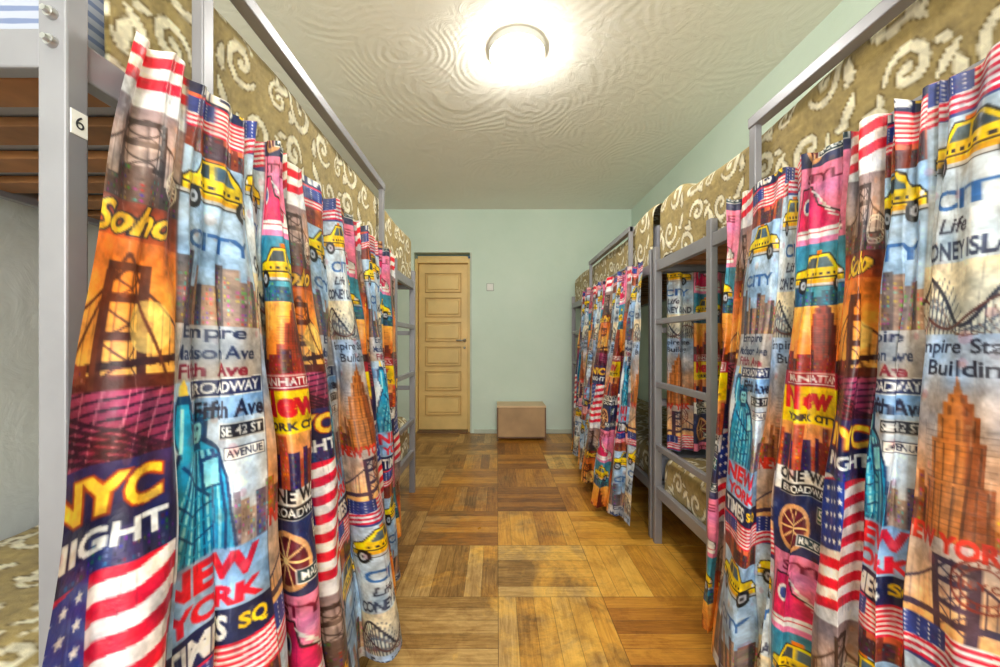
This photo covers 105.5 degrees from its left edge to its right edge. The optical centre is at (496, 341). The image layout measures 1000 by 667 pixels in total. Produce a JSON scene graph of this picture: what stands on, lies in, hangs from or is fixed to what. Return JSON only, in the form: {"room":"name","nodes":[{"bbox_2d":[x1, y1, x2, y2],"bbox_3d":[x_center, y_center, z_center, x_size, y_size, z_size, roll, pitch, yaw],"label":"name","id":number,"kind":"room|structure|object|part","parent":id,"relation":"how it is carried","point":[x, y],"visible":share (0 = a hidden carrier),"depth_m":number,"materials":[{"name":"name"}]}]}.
{"room":"dormitory","nodes":[
{"label":"dormitory","id":0,"kind":"room"},
{"bbox_2d":[0,198,98,540],"bbox_3d":[-1.520,-0.250,1.440,0.100,2.700,6.280,0,0,0],"label":"wall","id":1,"kind":"structure","parent":0,"point":[19,223],"depth_m":1.17,"materials":[{"name":"paint"}]},
{"bbox_2d":[385,209,630,432],"bbox_3d":[0.075,-0.250,4.690,3.290,2.700,0.220,0,0,0],"label":"wall","id":2,"kind":"structure","parent":0,"point":[534,259],"depth_m":4.58,"materials":[{"name":"green paint"}]},
{"bbox_2d":[415,256,469,431],"bbox_3d":[-0.662,0.025,4.700,0.675,2.150,0.120,0,0,0],"label":"door frame","id":3,"kind":"structure","parent":2,"relation":"in","point":[421,259],"depth_m":4.64,"materials":[{"name":"beige wood"}]},
{"bbox_2d":[419,264,467,428],"bbox_3d":[-0.663,0.060,4.710,0.605,2.040,0.040,0,0,0],"label":"door leaf","id":4,"kind":"structure","parent":2,"relation":"in","point":[425,421],"depth_m":4.69,"materials":[{"name":"beige wood"}]},
{"bbox_2d":[425,273,460,414],"bbox_3d":[-0.662,0.025,4.679,0.445,1.750,0.022,0,0,0],"label":"panel","id":5,"kind":"object","parent":4,"relation":"attached to","point":[425,273],"depth_m":4.67,"materials":[{"name":"beige wood"}]},
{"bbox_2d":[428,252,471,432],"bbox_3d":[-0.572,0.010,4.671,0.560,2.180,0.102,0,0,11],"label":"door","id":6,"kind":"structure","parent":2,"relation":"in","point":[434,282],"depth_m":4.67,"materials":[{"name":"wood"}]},
{"bbox_3d":[-0.315,0.010,4.576,0.020,2.180,0.008,0,0,0],"label":"casing","id":7,"kind":"part","parent":6,"relation":"part of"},
{"bbox_2d":[487,283,493,290],"bbox_3d":[-0.083,-0.660,4.570,0.085,0.090,0.020,0,0,0],"label":"light switch","id":8,"kind":"object","parent":2,"relation":"attached to","point":[490,286],"visible":1,"depth_m":4.57,"materials":[{"name":"white plastic"}]},
{"bbox_2d":[474,429,571,433],"bbox_3d":[0.672,1.075,4.571,1.895,0.050,0.018,0,0,0],"label":"baseboard","id":9,"kind":"structure","parent":2,"relation":"attached to","point":[476,431],"depth_m":4.56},
{"bbox_2d":[213,0,842,208],"bbox_3d":[0.075,-1.650,1.440,3.290,0.100,6.480,0,0,0],"label":"ceiling","id":10,"kind":"structure","parent":0,"point":[621,92],"depth_m":2.37,"materials":[{"name":"paint"}]},
{"bbox_2d":[488,26,545,77],"bbox_3d":[0.110,-1.549,2.080,0.316,0.102,0.316,0,0,0],"label":"ceiling lamp","id":11,"kind":"object","parent":10,"relation":"attached to","point":[515,51],"depth_m":2.00,"materials":[{"name":"white glass"}]},
{"bbox_2d":[359,432,716,666],"bbox_3d":[0.075,1.150,1.440,3.290,0.100,6.480,0,0,0],"label":"floor","id":12,"kind":"structure","parent":0,"point":[507,559],"depth_m":1.85,"materials":[{"name":"brown wood"}]},
{"bbox_2d":[0,0,414,666],"bbox_3d":[-0.962,0.138,1.658,0.756,1.925,2.284,0,0,0],"label":"bunk bed","id":13,"kind":"object","parent":12,"relation":"on","point":[63,63],"visible":0.25,"depth_m":0.64,"materials":[{"name":"grey paint"}]},
{"bbox_3d":[-0.985,-0.576,1.667,0.670,0.308,2.186,0,0,0],"label":"mattress","id":14,"kind":"part","parent":13,"relation":"part of","materials":[{"name":"fabric"}]},
{"bbox_2d":[0,417,407,666],"bbox_3d":[-0.984,0.663,1.665,0.692,0.285,2.173,0,0,0],"label":"bedspread","id":15,"kind":"object","parent":13,"relation":"on","point":[19,553],"depth_m":0.79,"materials":[{"name":"fabric"}]},
{"bbox_2d":[42,31,401,666],"bbox_3d":[-0.459,0.252,1.212,0.284,1.520,1.853,0,0,0],"label":"curtain","id":16,"kind":"object","parent":13,"relation":"hanging from","point":[233,487],"visible":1,"depth_m":0.70,"materials":[{"name":"fabric"}]},
{"bbox_2d":[104,0,410,278],"bbox_3d":[-0.974,-0.621,1.687,0.712,0.364,2.155,0,0,0],"label":"bedspread","id":17,"kind":"object","parent":13,"relation":"on","point":[253,92],"depth_m":1.00,"materials":[{"name":"fabric"}]},
{"bbox_2d":[417,429,467,432],"bbox_3d":[-0.662,1.091,4.655,0.605,0.018,0.150,0,0,0],"label":"threshold","id":18,"kind":"object","parent":12,"relation":"on","point":[419,430],"visible":0.86,"depth_m":4.62,"materials":[{"name":"brown wood"}]},
{"bbox_2d":[497,401,545,440],"bbox_3d":[0.273,0.905,4.380,0.545,0.390,0.330,0,0,0],"label":"wooden storage box","id":19,"kind":"object","parent":12,"relation":"on","point":[515,419],"visible":1,"depth_m":4.23,"materials":[{"name":"brown wood"}]},
{"bbox_2d":[572,203,725,537],"bbox_3d":[1.222,0.147,3.255,0.756,1.905,2.250,0,0,0],"label":"bunk bed","id":20,"kind":"object","parent":12,"relation":"on","point":[645,236],"visible":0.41,"depth_m":2.43,"materials":[{"name":"grey paint"}]},
{"bbox_2d":[571,261,642,525],"bbox_3d":[0.731,0.275,2.884,0.246,1.535,1.562,0,0,0],"label":"curtain","id":21,"kind":"object","parent":20,"relation":"hanging from","point":[608,344],"visible":1,"depth_m":2.40,"materials":[{"name":"fabric"}]},
{"bbox_2d":[575,203,662,301],"bbox_3d":[1.234,-0.622,3.260,0.712,0.366,2.161,0,0,0],"label":"bedspread","id":22,"kind":"object","parent":20,"relation":"on","point":[645,236],"depth_m":2.49,"materials":[{"name":"fabric"}]},
{"bbox_3d":[1.245,-0.551,3.257,0.670,0.258,2.165,0,0,0],"label":"mattress","id":23,"kind":"part","parent":20,"relation":"part of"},
{"bbox_2d":[635,398,685,474],"bbox_3d":[1.245,0.707,3.257,0.691,0.198,2.155,0,0,0],"label":"bedspread","id":24,"kind":"object","parent":20,"relation":"on","point":[642,407],"depth_m":2.49,"materials":[{"name":"fabric"}]},
{"bbox_3d":[1.260,0.732,3.257,0.640,0.144,2.125,0,0,0],"label":"mattress","id":25,"kind":"part","parent":20,"relation":"part of","materials":[{"name":"beige fabric"}]},
{"bbox_2d":[653,0,999,570],"bbox_3d":[1.222,0.151,0.970,0.756,1.899,2.260,0,0,0],"label":"bunk bed","id":26,"kind":"object","parent":12,"relation":"on","point":[899,48],"visible":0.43,"depth_m":1.14,"materials":[{"name":"grey paint"}]},
{"bbox_2d":[665,457,705,524],"bbox_3d":[1.245,0.707,0.970,0.691,0.199,2.161,0,0,0],"label":"bedspread","id":27,"kind":"object","parent":26,"relation":"on","point":[689,491],"depth_m":1.84,"materials":[{"name":"fabric"}]},
{"bbox_2d":[667,272,725,450],"bbox_3d":[1.230,0.105,2.035,0.640,0.950,0.044,0,0,0],"label":"curtain","id":28,"kind":"object","parent":26,"relation":"hanging from","point":[686,293],"visible":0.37,"depth_m":2.04,"materials":[{"name":"fabric"}]},
{"bbox_2d":[660,0,999,258],"bbox_3d":[1.234,-0.619,0.976,0.712,0.360,2.173,0,0,0],"label":"bedspread","id":29,"kind":"object","parent":26,"relation":"on","point":[924,43],"depth_m":0.94,"materials":[{"name":"fabric"}]},
{"bbox_2d":[702,41,999,666],"bbox_3d":[0.765,0.252,0.613,0.180,1.520,1.439,0,0,0],"label":"curtain","id":30,"kind":"object","parent":26,"relation":"hanging from","point":[853,515],"visible":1,"depth_m":0.83,"materials":[{"name":"fabric"}]},
{"bbox_2d":[631,0,881,407],"bbox_3d":[1.670,-0.250,1.440,0.100,2.700,6.280,0,0,0],"label":"wall","id":31,"kind":"structure","parent":0,"point":[729,137],"depth_m":2.58,"materials":[{"name":"green paint"}]}
]}

